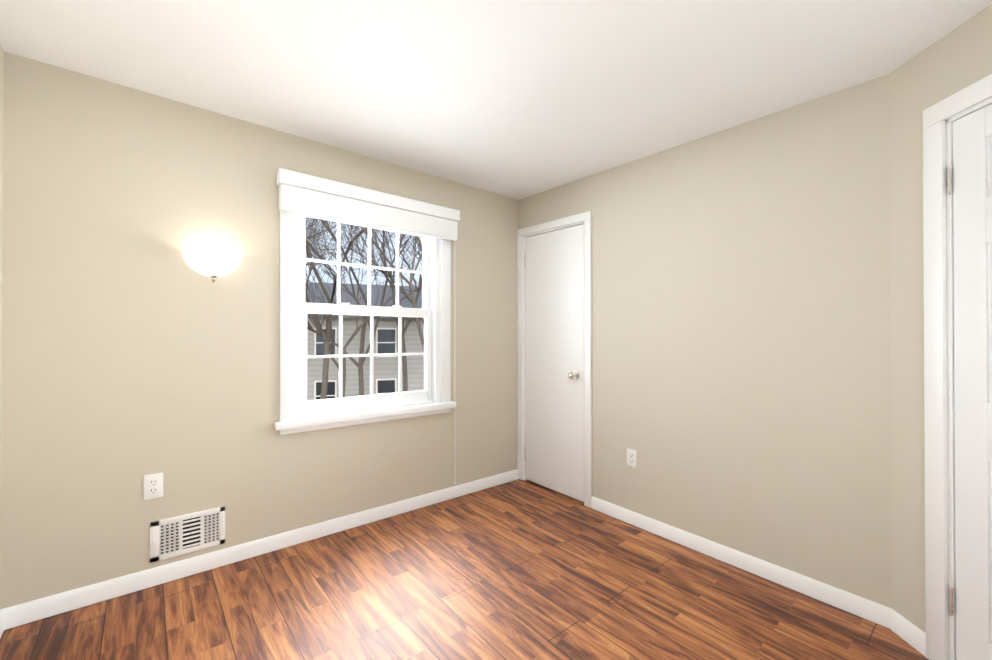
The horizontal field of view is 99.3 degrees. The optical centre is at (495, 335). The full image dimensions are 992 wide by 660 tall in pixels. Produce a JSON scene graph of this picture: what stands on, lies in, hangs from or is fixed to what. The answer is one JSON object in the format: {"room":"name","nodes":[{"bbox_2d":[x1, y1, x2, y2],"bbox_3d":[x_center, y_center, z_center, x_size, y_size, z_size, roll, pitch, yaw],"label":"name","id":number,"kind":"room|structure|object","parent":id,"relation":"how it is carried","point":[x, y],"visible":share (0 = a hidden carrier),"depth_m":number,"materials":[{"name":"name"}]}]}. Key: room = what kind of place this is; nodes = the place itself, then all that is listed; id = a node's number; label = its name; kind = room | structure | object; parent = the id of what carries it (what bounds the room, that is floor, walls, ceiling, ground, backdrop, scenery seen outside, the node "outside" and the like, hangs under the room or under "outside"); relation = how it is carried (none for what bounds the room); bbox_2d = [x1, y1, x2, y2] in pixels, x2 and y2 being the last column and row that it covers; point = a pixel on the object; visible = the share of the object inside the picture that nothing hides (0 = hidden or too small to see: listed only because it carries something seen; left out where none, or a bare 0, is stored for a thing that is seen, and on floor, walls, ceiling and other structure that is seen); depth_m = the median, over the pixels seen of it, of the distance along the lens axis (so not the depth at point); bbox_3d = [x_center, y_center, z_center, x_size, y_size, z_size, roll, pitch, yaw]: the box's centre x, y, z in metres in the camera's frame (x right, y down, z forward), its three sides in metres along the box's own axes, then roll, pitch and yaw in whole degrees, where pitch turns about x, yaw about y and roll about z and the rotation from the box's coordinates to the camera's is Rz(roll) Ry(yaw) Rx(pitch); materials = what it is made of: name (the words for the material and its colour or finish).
{"room":"empty bedroom","nodes":[
{"label":"empty bedroom","id":0,"kind":"room"},
{"bbox_2d":[0,45,3,539],"bbox_3d":[-1.006,0.039,0.406,0.150,2.408,3.559,0,0,-40],"label":"wall","id":1,"kind":"structure","parent":0,"point":[1,131],"depth_m":1.69,"materials":[{"name":"beige paint"}]},
{"bbox_2d":[0,51,518,608],"bbox_3d":[-0.950,0.018,2.678,3.155,2.340,0.150,0,0,-40],"label":"wall","id":2,"kind":"structure","parent":0,"point":[136,347],"depth_m":2.04,"materials":[{"name":"beige paint"}]},
{"bbox_2d":[144,473,162,499],"bbox_3d":[-1.627,0.714,2.002,0.072,0.116,0.009,0,0,-40],"label":"electrical outlet","id":3,"kind":"object","parent":2,"relation":"attached to","point":[153,485],"visible":1,"depth_m":2.00,"materials":[{"name":"white plastic"}]},
{"bbox_2d":[150,506,224,562],"bbox_3d":[-1.519,0.978,2.088,0.303,0.193,0.012,0,0,-40],"label":"air vent","id":4,"kind":"object","parent":2,"relation":"in","point":[171,537],"visible":1,"depth_m":2.08,"materials":[{"name":"white metal"}]},
{"bbox_2d":[182,248,240,282],"bbox_3d":[-1.415,-0.346,2.117,0.252,0.159,0.113,0,0,-40],"label":"lamp","id":5,"kind":"object","parent":2,"relation":"attached to","point":[213,264],"visible":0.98,"depth_m":2.09,"materials":[{"name":"white glass"}]},
{"bbox_2d":[274,210,455,434],"bbox_3d":[-0.818,-0.168,2.775,1.190,1.443,0.232,0,0,-40],"label":"window","id":6,"kind":"structure","parent":2,"relation":"in","point":[298,412],"depth_m":2.67,"materials":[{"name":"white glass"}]},
{"bbox_2d":[277,168,459,240],"bbox_3d":[-0.738,-0.799,2.689,1.190,0.221,0.071,0,0,-40],"label":"shade valance","id":7,"kind":"object","parent":6,"relation":"attached to","point":[305,194],"visible":1,"depth_m":2.58,"materials":[{"name":"painted wood"}]},
{"bbox_2d":[454,241,455,484],"bbox_3d":[-0.302,0.165,3.089,0.012,1.846,0.012,0,0,-40],"label":"shade cord","id":8,"kind":"object","parent":7,"relation":"hanging from","point":[454,362],"visible":0.81,"depth_m":3.08,"materials":[{"name":"white"}]},
{"bbox_2d":[0,479,928,659],"bbox_3d":[0.145,1.264,1.365,3.155,0.168,3.559,0,0,-40],"label":"floor","id":9,"kind":"structure","parent":0,"point":[518,569],"depth_m":1.89,"materials":[{"name":"laminate"}]},
{"bbox_2d":[0,0,991,199],"bbox_3d":[0.145,-1.176,1.378,3.155,0.168,3.559,0,0,-40],"label":"ceiling","id":10,"kind":"structure","parent":0,"point":[518,99],"depth_m":1.75,"materials":[{"name":"white paint"}]},
{"bbox_2d":[519,74,891,607],"bbox_3d":[0.938,0.041,2.764,0.150,2.386,2.443,0,0,-40],"label":"wall","id":11,"kind":"structure","parent":0,"point":[741,393],"depth_m":2.17,"materials":[{"name":"beige paint"}]},
{"bbox_2d":[524,224,583,501],"bbox_3d":[0.422,0.188,3.245,0.108,2.009,0.611,0,0,-40],"label":"closet door","id":12,"kind":"structure","parent":11,"relation":"in","point":[554,268],"depth_m":3.23,"materials":[{"name":"white wood"}]},
{"bbox_2d":[517,211,591,507],"bbox_3d":[0.483,0.157,3.291,0.167,2.097,0.751,0,0,-40],"label":"door frame","id":13,"kind":"structure","parent":11,"relation":"attached to","point":[584,218],"depth_m":3.16,"materials":[{"name":"white wood"}]},
{"bbox_2d":[627,448,636,467],"bbox_3d":[0.873,0.786,2.713,0.009,0.117,0.072,0,0,-40],"label":"electrical outlet","id":14,"kind":"object","parent":11,"relation":"attached to","point":[631,457],"visible":1,"depth_m":2.71,"materials":[{"name":"white plastic"}]},
{"bbox_2d":[889,4,991,632],"bbox_3d":[1.717,0.066,1.128,0.150,2.364,1.500,0,0,2],"label":"wall","id":15,"kind":"structure","parent":0,"point":[956,60],"depth_m":1.69,"materials":[{"name":"beige paint"}]},
{"bbox_2d":[0,469,925,656],"bbox_3d":[0.146,1.172,1.366,2.857,0.147,3.259,0,0,-40],"label":"baseboard","id":16,"kind":"structure","parent":15,"relation":"attached to","point":[908,632],"depth_m":2.11,"materials":[{"name":"white wood"}]},
{"bbox_2d":[923,74,991,659],"bbox_3d":[1.710,0.185,1.172,0.167,2.112,0.888,0,0,2],"label":"door frame","id":17,"kind":"structure","parent":15,"relation":"attached to","point":[940,117],"depth_m":1.55,"materials":[{"name":"white wood"}]},
{"bbox_2d":[947,104,991,659],"bbox_3d":[1.657,0.224,1.173,0.519,2.008,0.567,0,0,-40],"label":"entry door","id":18,"kind":"structure","parent":15,"relation":"in","point":[972,190],"depth_m":1.46,"materials":[{"name":"white wood"}]},
{"label":"outside","id":19,"kind":"structure","parent":0,"visible":0},
{"bbox_3d":[-14.992,4.408,32.735,140.000,0.200,150.000,0,0,-40],"label":"ground","id":20,"kind":"structure","parent":19,"visible":0},
{"bbox_2d":[305,227,367,399],"bbox_3d":[-6.096,-5.301,12.358,12.079,18.999,15.084,0,0,-40],"label":"tree","id":21,"kind":"object","parent":20,"relation":"on","point":[326,336],"depth_m":13.53,"materials":[{"name":"brown plant"}]},
{"bbox_2d":[305,217,375,304],"bbox_3d":[-8.552,-2.793,12.931,13.462,13.981,9.505,0,0,-40],"label":"tree","id":22,"kind":"object","parent":20,"relation":"on","point":[330,227],"depth_m":13.18,"materials":[{"name":"brown plant"}]},
{"bbox_2d":[305,217,393,395],"bbox_3d":[-9.650,-4.112,17.250,13.849,16.671,11.449,0,0,-40],"label":"tree","id":23,"kind":"object","parent":20,"relation":"on","point":[359,365],"depth_m":18.51,"materials":[{"name":"brown plant"}]},
{"bbox_2d":[305,216,421,396],"bbox_3d":[-4.463,-1.218,14.982,9.926,10.852,8.435,0,0,-40],"label":"tree","id":24,"kind":"object","parent":20,"relation":"on","point":[357,330],"depth_m":14.54,"materials":[{"name":"brown plant"}]},
{"bbox_2d":[305,282,423,400],"bbox_3d":[-8.504,0.542,25.799,12.700,7.448,8.700,0,0,-18],"label":"house","id":25,"kind":"structure","parent":20,"relation":"on","point":[386,341],"depth_m":22.33,"materials":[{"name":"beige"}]},
{"bbox_2d":[310,221,423,324],"bbox_3d":[-2.371,-4.961,19.120,13.372,18.390,14.147,0,0,-40],"label":"tree","id":26,"kind":"object","parent":20,"relation":"on","point":[404,293],"depth_m":17.79,"materials":[{"name":"brown plant"}]},
{"bbox_2d":[317,223,421,391],"bbox_3d":[-4.922,-4.417,22.271,11.605,17.328,11.555,0,0,-40],"label":"tree","id":27,"kind":"object","parent":20,"relation":"on","point":[405,380],"depth_m":21.09,"materials":[{"name":"brown plant"}]},
{"bbox_2d":[360,226,423,351],"bbox_3d":[-2.655,-3.094,12.076,11.646,14.568,10.195,0,0,-40],"label":"tree","id":28,"kind":"object","parent":20,"relation":"on","point":[365,230],"depth_m":11.57,"materials":[{"name":"brown plant"}]}
]}

